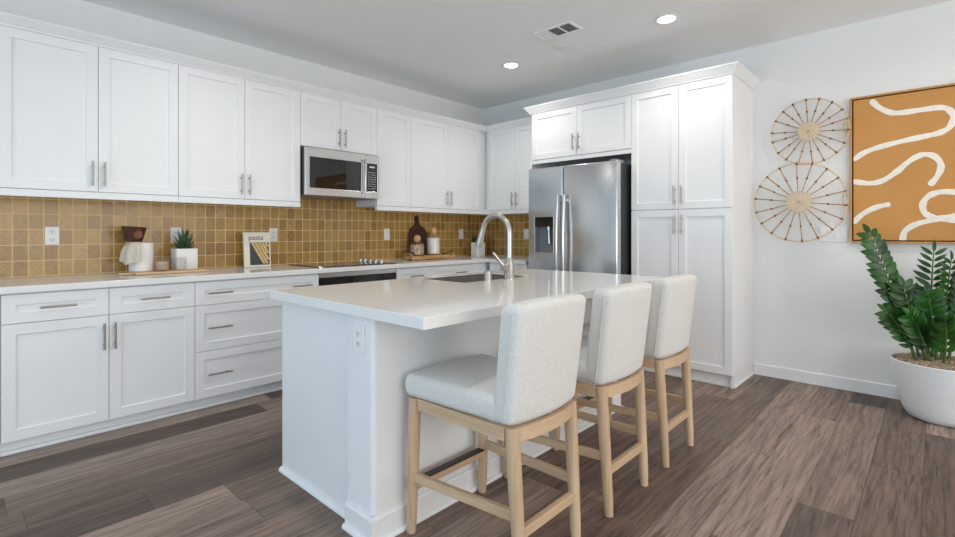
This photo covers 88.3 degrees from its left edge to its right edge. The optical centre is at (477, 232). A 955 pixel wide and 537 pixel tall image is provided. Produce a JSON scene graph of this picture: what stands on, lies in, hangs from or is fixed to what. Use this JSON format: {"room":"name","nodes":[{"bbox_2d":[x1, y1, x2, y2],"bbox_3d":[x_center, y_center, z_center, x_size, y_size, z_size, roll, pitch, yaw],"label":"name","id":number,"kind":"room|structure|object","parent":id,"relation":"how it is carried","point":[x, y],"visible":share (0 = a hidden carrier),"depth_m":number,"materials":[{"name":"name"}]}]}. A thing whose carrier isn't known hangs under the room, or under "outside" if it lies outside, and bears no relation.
{"room":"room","nodes":[
{"label":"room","id":0,"kind":"room"},
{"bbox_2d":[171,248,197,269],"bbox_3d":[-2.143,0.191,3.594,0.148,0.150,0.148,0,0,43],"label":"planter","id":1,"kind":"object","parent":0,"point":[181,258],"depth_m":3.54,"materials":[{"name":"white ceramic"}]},
{"bbox_2d":[0,0,482,278],"bbox_3d":[-2.628,-0.189,3.420,0.128,2.745,8.020,0,0,43],"label":"wall","id":2,"kind":"structure","parent":0,"point":[91,241],"depth_m":3.87,"materials":[{"name":"paint"}]},
{"bbox_2d":[45,227,58,244],"bbox_3d":[-2.753,0.021,3.184,0.009,0.116,0.071,0,0,43],"label":"wall outlet","id":3,"kind":"object","parent":2,"relation":"attached to","point":[51,233],"visible":1,"depth_m":3.18,"materials":[{"name":"plastic"}]},
{"bbox_2d":[49,229,55,233],"bbox_3d":[-2.751,-0.005,3.183,0.002,0.032,0.034,0,0,43],"label":"socket","id":4,"kind":"object","parent":3,"relation":"attached to","point":[51,231],"depth_m":3.18,"materials":[{"name":"plastic"}]},
{"bbox_2d":[49,237,55,241],"bbox_3d":[-2.751,0.047,3.183,0.002,0.032,0.034,0,0,43],"label":"socket","id":5,"kind":"object","parent":3,"relation":"attached to","point":[51,239],"depth_m":3.18,"materials":[{"name":"plastic"}]},
{"bbox_2d":[0,25,177,201],"bbox_3d":[-2.494,-0.699,3.186,0.386,0.978,0.899,0,0,43],"label":"upper cabinet","id":6,"kind":"object","parent":2,"relation":"attached to","point":[78,120],"visible":1,"depth_m":3.04,"materials":[{"name":"white paint"}]},
{"bbox_2d":[170,228,180,242],"bbox_3d":[-2.271,0.021,3.702,0.009,0.116,0.071,0,0,43],"label":"wall outlet","id":7,"kind":"object","parent":2,"relation":"attached to","point":[173,231],"visible":0.78,"depth_m":3.69,"materials":[{"name":"plastic"}]},
{"bbox_2d":[174,231,177,239],"bbox_3d":[-2.268,0.021,3.700,0.002,0.068,0.033,0,0,43],"label":"socket","id":8,"kind":"object","parent":7,"relation":"attached to","point":[175,232],"depth_m":3.70,"materials":[{"name":"plastic"}]},
{"bbox_2d":[177,64,299,206],"bbox_3d":[-1.882,-0.699,3.842,0.386,0.978,0.894,0,0,43],"label":"upper cabinet","id":9,"kind":"object","parent":2,"relation":"attached to","point":[239,138],"visible":0.94,"depth_m":3.70,"materials":[{"name":"white paint"}]},
{"bbox_2d":[0,196,482,278],"bbox_3d":[-1.755,-0.027,4.268,0.008,0.618,5.331,0,0,43],"label":"backsplash","id":10,"kind":"structure","parent":2,"relation":"attached to","point":[91,241],"depth_m":3.86,"materials":[{"name":"tile"}]},
{"bbox_2d":[269,228,276,241],"bbox_3d":[-1.762,0.021,4.247,0.009,0.116,0.071,0,0,43],"label":"wall outlet","id":11,"kind":"object","parent":2,"relation":"attached to","point":[273,231],"visible":0.91,"depth_m":4.24,"materials":[{"name":"plastic"}]},
{"bbox_2d":[300,91,376,155],"bbox_3d":[-1.318,-0.953,4.448,0.386,0.470,0.759,0,0,43],"label":"upper cabinet","id":12,"kind":"object","parent":2,"relation":"attached to","point":[325,122],"visible":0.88,"depth_m":4.31,"materials":[{"name":"white paint"}]},
{"bbox_2d":[300,146,378,200],"bbox_3d":[-1.298,-0.506,4.413,0.460,0.397,0.726,0,0,43],"label":"microwave","id":13,"kind":"object","parent":12,"relation":"attached to","point":[324,173],"visible":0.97,"depth_m":4.25,"materials":[{"name":"silver metal"}]},
{"bbox_2d":[356,108,410,211],"bbox_3d":[-0.932,-0.699,4.888,0.349,0.978,0.408,0,0,43],"label":"upper cabinet","id":14,"kind":"object","parent":2,"relation":"attached to","point":[393,128],"visible":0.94,"depth_m":4.77,"materials":[{"name":"white paint"}]},
{"bbox_2d":[384,229,389,239],"bbox_3d":[-0.943,0.018,5.126,0.009,0.116,0.071,0,0,43],"label":"wall outlet","id":15,"kind":"object","parent":2,"relation":"attached to","point":[386,231],"visible":1,"depth_m":5.12,"materials":[{"name":"plastic"}]},
{"bbox_2d":[411,116,503,214],"bbox_3d":[-0.283,-0.699,5.557,0.386,0.978,1.455,0,0,43],"label":"upper cabinet","id":16,"kind":"object","parent":2,"relation":"attached to","point":[448,162],"visible":0.77,"depth_m":5.29,"materials":[{"name":"white paint"}]},
{"bbox_2d":[0,11,531,131],"bbox_3d":[-1.304,-1.196,3.631,0.820,0.058,4.966,0,0,43],"label":"trim","id":17,"kind":"structure","parent":16,"relation":"attached to","point":[7,19],"depth_m":3.56,"materials":[{"name":"white paint"}]},
{"bbox_2d":[459,229,462,238],"bbox_3d":[-0.194,0.018,5.929,0.009,0.116,0.071,0,0,43],"label":"wall outlet","id":18,"kind":"object","parent":2,"relation":"attached to","point":[460,230],"visible":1,"depth_m":5.92,"materials":[{"name":"plastic"}]},
{"bbox_2d":[0,371,954,536],"bbox_3d":[0.185,1.224,0.798,7.818,0.080,8.020,0,0,43],"label":"floor","id":19,"kind":"structure","parent":0,"point":[769,456],"depth_m":2.34,"materials":[{"name":"brown wood"}]},
{"bbox_2d":[0,282,194,456],"bbox_3d":[-2.385,0.753,3.097,0.666,0.862,0.917,0,0,43],"label":"base cabinet","id":20,"kind":"object","parent":19,"relation":"on","point":[77,363],"visible":0.98,"depth_m":2.84,"materials":[{"name":"white paint"}]},
{"bbox_2d":[191,273,318,410],"bbox_3d":[-1.770,0.753,3.757,0.666,0.862,0.886,0,0,43],"label":"base cabinet","id":21,"kind":"object","parent":19,"relation":"on","point":[238,326],"visible":0.62,"depth_m":3.44,"materials":[{"name":"white paint"}]},
{"bbox_2d":[318,268,396,285],"bbox_3d":[-1.198,0.753,4.350,0.693,0.861,0.758,0,0,43],"label":"wall oven","id":22,"kind":"object","parent":19,"relation":"on","point":[333,278],"visible":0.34,"depth_m":4.12,"materials":[{"name":"black glass"}]},
{"bbox_2d":[396,266,429,278],"bbox_3d":[-0.811,0.753,4.786,0.666,0.862,0.404,0,0,43],"label":"base cabinet","id":23,"kind":"object","parent":19,"relation":"on","point":[410,272],"visible":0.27,"depth_m":4.58,"materials":[{"name":"white paint"}]},
{"bbox_2d":[279,298,622,536],"bbox_3d":[-0.025,0.754,2.875,0.876,0.858,2.035,0,0,43],"label":"kitchen island","id":24,"kind":"object","parent":19,"relation":"on","point":[345,411],"visible":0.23,"depth_m":2.10,"materials":[{"name":"white paint"}]},
{"bbox_2d":[354,323,364,354],"bbox_3d":[-0.466,0.416,1.929,0.071,0.116,0.009,0,0,43],"label":"wall outlet","id":25,"kind":"object","parent":24,"relation":"attached to","point":[359,329],"visible":1,"depth_m":1.92,"materials":[{"name":"plastic"}]},
{"bbox_2d":[356,330,360,347],"bbox_3d":[-0.468,0.416,1.927,0.033,0.068,0.002,0,0,43],"label":"socket","id":26,"kind":"object","parent":25,"relation":"attached to","point":[358,332],"depth_m":1.92,"materials":[{"name":"plastic"}]},
{"bbox_2d":[270,268,663,329],"bbox_3d":[0.092,0.274,2.770,1.157,0.103,2.033,0,0,43],"label":"island countertop","id":27,"kind":"structure","parent":24,"relation":"on","point":[422,303],"depth_m":2.29,"materials":[{"name":"white stone"}]},
{"bbox_2d":[430,274,522,282],"bbox_3d":[-0.009,0.393,3.126,0.404,0.205,0.624,0,0,43],"label":"sink","id":28,"kind":"object","parent":27,"relation":"in","point":[476,277],"visible":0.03,"depth_m":3.33,"materials":[{"name":"metal"}]},
{"bbox_2d":[475,213,514,279],"bbox_3d":[0.077,0.080,3.038,0.310,0.406,0.153,0,0,43],"label":"faucet","id":29,"kind":"object","parent":27,"relation":"on","point":[507,266],"visible":1,"depth_m":2.97,"materials":[{"name":"silver metal"}]},
{"bbox_2d":[429,262,488,275],"bbox_3d":[-0.179,0.753,5.464,0.666,0.862,1.449,0,0,43],"label":"base cabinet","id":30,"kind":"object","parent":19,"relation":"on","point":[438,270],"visible":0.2,"depth_m":5.01,"materials":[{"name":"white paint"}]},
{"bbox_2d":[406,293,585,536],"bbox_3d":[0.080,0.705,1.912,0.600,0.959,0.462,0,0,43],"label":"counter stool","id":31,"kind":"object","parent":19,"relation":"on","point":[533,375],"visible":1,"depth_m":1.74,"materials":[{"name":"white fabric"}]},
{"bbox_2d":[489,262,528,270],"bbox_3d":[0.511,0.753,5.356,0.530,0.862,0.666,0,0,43],"label":"base cabinet","id":32,"kind":"object","parent":19,"relation":"on","point":[492,266],"visible":0.06,"depth_m":5.22,"materials":[{"name":"white paint"}]},
{"bbox_2d":[504,282,651,517],"bbox_3d":[0.487,0.705,2.349,0.600,0.959,0.462,0,0,43],"label":"counter stool","id":33,"kind":"object","parent":19,"relation":"on","point":[613,351],"visible":0.77,"depth_m":2.10,"materials":[{"name":"fabric"}]},
{"bbox_2d":[529,159,631,274],"bbox_3d":[1.064,0.281,4.676,0.924,1.805,0.828,0,0,43],"label":"refrigerator","id":34,"kind":"object","parent":19,"relation":"on","point":[580,214],"visible":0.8,"depth_m":4.34,"materials":[{"name":"silver metal"}]},
{"bbox_2d":[572,274,696,467],"bbox_3d":[0.889,0.705,2.781,0.600,0.959,0.462,0,0,43],"label":"counter stool","id":35,"kind":"object","parent":19,"relation":"on","point":[672,297],"visible":0.72,"depth_m":2.52,"materials":[{"name":"fabric"}]},
{"bbox_2d":[631,74,754,388],"bbox_3d":[1.815,-0.006,4.175,0.822,2.380,0.616,0,0,43],"label":"pantry cabinet","id":36,"kind":"object","parent":19,"relation":"on","point":[692,143],"visible":0.88,"depth_m":3.90,"materials":[{"name":"white paint"}]},
{"bbox_2d":[856,223,954,427],"bbox_3d":[2.934,0.561,3.124,0.817,1.245,0.556,0,0,43],"label":"potted plant","id":37,"kind":"object","parent":19,"relation":"on","point":[924,380],"visible":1,"depth_m":3.09,"materials":[{"name":"green plant"}]},
{"bbox_3d":[-3.011,0.753,2.426,0.666,0.862,0.915,0,0,43],"label":"base cabinet","id":38,"kind":"object","parent":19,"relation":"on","visible":0},
{"bbox_2d":[0,255,528,293],"bbox_3d":[-1.321,0.302,3.864,1.177,0.037,5.331,0,0,43],"label":"countertop","id":39,"kind":"structure","parent":38,"relation":"on","point":[70,282],"depth_m":3.27,"materials":[{"name":"white stone"}]},
{"bbox_2d":[118,268,207,274],"bbox_3d":[-2.200,0.275,3.440,0.210,0.016,0.522,0,0,43],"label":"serving board","id":40,"kind":"object","parent":39,"relation":"on","point":[168,271],"visible":0.98,"depth_m":3.38,"materials":[{"name":"brown wood"}]},
{"bbox_2d":[128,243,152,271],"bbox_3d":[-2.314,0.168,3.384,0.142,0.196,0.142,0,0,43],"label":"crock","id":41,"kind":"object","parent":40,"relation":"on","point":[146,264],"visible":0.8,"depth_m":3.34,"materials":[{"name":"white ceramic"}]},
{"bbox_2d":[119,242,140,264],"bbox_3d":[-2.331,0.141,3.298,0.123,0.152,0.123,0,0,-34],"label":"napkin","id":42,"kind":"object","parent":41,"relation":"hanging from","point":[130,253],"visible":1,"depth_m":3.28,"materials":[{"name":"fabric"}]},
{"bbox_2d":[121,226,146,241],"bbox_3d":[-2.338,0.011,3.348,0.145,0.108,0.145,0,0,-2],"label":"wooden bowl","id":43,"kind":"object","parent":41,"relation":"on","point":[129,233],"visible":1,"depth_m":3.30,"materials":[{"name":"brown wood"}]},
{"bbox_2d":[156,261,168,269],"bbox_3d":[-2.183,0.220,3.407,0.090,0.092,0.090,0,0,43],"label":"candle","id":44,"kind":"object","parent":40,"relation":"on","point":[160,265],"visible":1,"depth_m":3.38,"materials":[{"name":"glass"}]},
{"bbox_2d":[171,227,197,269],"bbox_3d":[-2.141,0.113,3.594,0.150,0.306,0.151,0,0,43],"label":"potted succulent","id":45,"kind":"object","parent":40,"relation":"on","point":[184,256],"visible":1,"depth_m":3.56,"materials":[{"name":"white ceramic"}]},
{"bbox_2d":[242,232,270,267],"bbox_3d":[-1.806,0.141,4.029,0.054,0.284,0.213,0,0,43],"label":"cookbook","id":46,"kind":"object","parent":39,"relation":"on","point":[256,245],"visible":1,"depth_m":4.02,"materials":[{"name":"paper"}]},
{"bbox_2d":[249,242,269,264],"bbox_3d":[-1.786,0.174,4.034,0.031,0.183,0.158,0,0,43],"label":"picture","id":47,"kind":"object","parent":46,"relation":"attached to","point":[259,252],"depth_m":4.03,"materials":[{"name":"paper"}]},
{"bbox_2d":[289,258,395,267],"bbox_3d":[-1.192,0.266,4.378,0.515,0.034,0.770,0,0,43],"label":"cooktop","id":48,"kind":"object","parent":39,"relation":"in","point":[361,261],"visible":1,"depth_m":4.36,"materials":[{"name":"glass"}]},
{"bbox_2d":[409,215,428,254],"bbox_3d":[-0.649,0.048,5.397,0.086,0.474,0.260,0,0,43],"label":"cutting board","id":49,"kind":"object","parent":39,"relation":"on","point":[416,229],"visible":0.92,"depth_m":5.40,"materials":[{"name":"brown wood"}]},
{"bbox_2d":[404,251,455,259],"bbox_3d":[-0.508,0.244,5.245,0.185,0.073,0.626,0,0,43],"label":"tray","id":50,"kind":"object","parent":39,"relation":"on","point":[433,256],"visible":1,"depth_m":5.15,"materials":[{"name":"brown wood"}]},
{"bbox_2d":[411,235,423,254],"bbox_3d":[-0.625,0.131,5.094,0.148,0.210,0.148,0,0,43],"label":"storage jar","id":51,"kind":"object","parent":50,"relation":"on","point":[418,249],"visible":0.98,"depth_m":5.04,"materials":[{"name":"clear glass"}]},
{"bbox_2d":[427,227,439,253],"bbox_3d":[-0.475,0.091,5.298,0.148,0.290,0.148,0,0,43],"label":"storage jar","id":52,"kind":"object","parent":50,"relation":"on","point":[433,244],"visible":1,"depth_m":5.24,"materials":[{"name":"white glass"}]},
{"bbox_2d":[471,235,484,256],"bbox_3d":[0.006,0.159,5.854,0.160,0.249,0.161,0,0,43],"label":"planter","id":53,"kind":"object","parent":39,"relation":"on","point":[475,251],"visible":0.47,"depth_m":5.82,"materials":[{"name":"white ceramic"}]},
{"bbox_2d":[83,0,952,108],"bbox_3d":[0.185,-1.611,0.798,7.818,0.100,8.020,0,0,43],"label":"ceiling","id":54,"kind":"structure","parent":0,"point":[453,50],"depth_m":3.84,"materials":[{"name":"paint"}]},
{"bbox_2d":[502,62,519,68],"bbox_3d":[0.313,-1.556,4.589,0.170,0.008,0.170,0,0,43],"label":"recessed light","id":55,"kind":"object","parent":54,"relation":"in","point":[509,65],"visible":1,"depth_m":4.59,"materials":[{"name":"white paint"}]},
{"bbox_2d":[532,21,582,40],"bbox_3d":[0.616,-1.556,3.807,0.344,0.009,0.190,0,0,43],"label":"ceiling vent","id":56,"kind":"object","parent":54,"relation":"in","point":[568,27],"visible":1,"depth_m":3.80,"materials":[{"name":"white metal"}]},
{"bbox_2d":[556,45,567,49],"bbox_3d":[0.711,-1.558,4.139,0.104,0.005,0.104,0,0,43],"label":"cap","id":57,"kind":"object","parent":54,"relation":"attached to","point":[560,47],"visible":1,"depth_m":4.13,"materials":[{"name":"white paint"}]},
{"bbox_2d":[654,14,678,23],"bbox_3d":[1.381,-1.556,3.593,0.170,0.008,0.170,0,0,43],"label":"recessed light","id":58,"kind":"object","parent":54,"relation":"in","point":[667,18],"visible":1,"depth_m":3.58,"materials":[{"name":"white paint"}]},
{"bbox_2d":[531,95,630,168],"bbox_3d":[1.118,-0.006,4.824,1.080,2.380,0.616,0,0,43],"label":"upper cabinet","id":59,"kind":"object","parent":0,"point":[600,131],"visible":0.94,"depth_m":4.61,"materials":[{"name":"white paint"}]},
{"bbox_2d":[524,61,759,114],"bbox_3d":[1.411,-1.232,4.543,1.989,0.070,0.628,0,0,43],"label":"trim","id":60,"kind":"structure","parent":59,"relation":"on","point":[736,68],"depth_m":4.09,"materials":[{"name":"white paint"}]},
{"bbox_2d":[483,0,954,385],"bbox_3d":[2.920,-0.189,3.644,7.698,2.745,0.128,0,0,43],"label":"wall","id":61,"kind":"structure","parent":0,"point":[815,302],"depth_m":3.81,"materials":[{"name":"paint"}]},
{"bbox_2d":[483,213,528,256],"bbox_3d":[0.500,-0.027,5.817,1.177,0.618,0.008,0,0,43],"label":"backsplash","id":62,"kind":"structure","parent":61,"relation":"attached to","point":[495,232],"depth_m":5.96,"materials":[{"name":"tile"}]},
{"bbox_2d":[485,124,531,214],"bbox_3d":[0.499,-0.699,5.559,0.825,0.978,0.386,0,0,43],"label":"upper cabinet","id":63,"kind":"object","parent":61,"relation":"attached to","point":[508,150],"visible":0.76,"depth_m":5.50,"materials":[{"name":"white paint"}]},
{"bbox_2d":[524,229,528,238],"bbox_3d":[0.568,0.016,5.742,0.071,0.116,0.009,0,0,43],"label":"wall outlet","id":64,"kind":"object","parent":61,"relation":"attached to","point":[526,231],"visible":1,"depth_m":5.73,"materials":[{"name":"plastic"}]},
{"bbox_2d":[754,162,848,241],"bbox_3d":[2.528,-0.236,3.856,0.110,0.628,0.625,0,0,-44],"label":"disc","id":65,"kind":"object","parent":61,"relation":"attached to","point":[791,196],"visible":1,"depth_m":3.82,"materials":[{"name":"wicker"}]},
{"bbox_2d":[770,97,850,164],"bbox_3d":[2.580,-0.782,3.827,0.521,0.521,0.082,0,0,43],"label":"wall decor","id":66,"kind":"object","parent":61,"relation":"attached to","point":[808,134],"visible":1,"depth_m":3.79,"materials":[{"name":"wicker"}]},
{"bbox_2d":[754,363,899,399],"bbox_3d":[3.967,1.138,2.581,4.514,0.092,0.014,0,0,43],"label":"baseboard","id":67,"kind":"structure","parent":61,"relation":"attached to","point":[849,384],"depth_m":3.76,"materials":[{"name":"white paint"}]},
{"bbox_2d":[820,226,847,241],"bbox_3d":[2.716,0.012,3.750,0.175,0.116,0.009,0,0,43],"label":"switch plate","id":68,"kind":"object","parent":61,"relation":"attached to","point":[840,233],"visible":0.89,"depth_m":3.74,"materials":[{"name":"plastic"}]},
{"bbox_2d":[850,83,954,243],"bbox_3d":[3.228,-0.460,3.248,1.228,1.072,0.044,0,0,43],"label":"framed painting","id":69,"kind":"object","parent":61,"relation":"attached to","point":[902,143],"visible":1,"depth_m":3.45,"materials":[{"name":"orange paint"}]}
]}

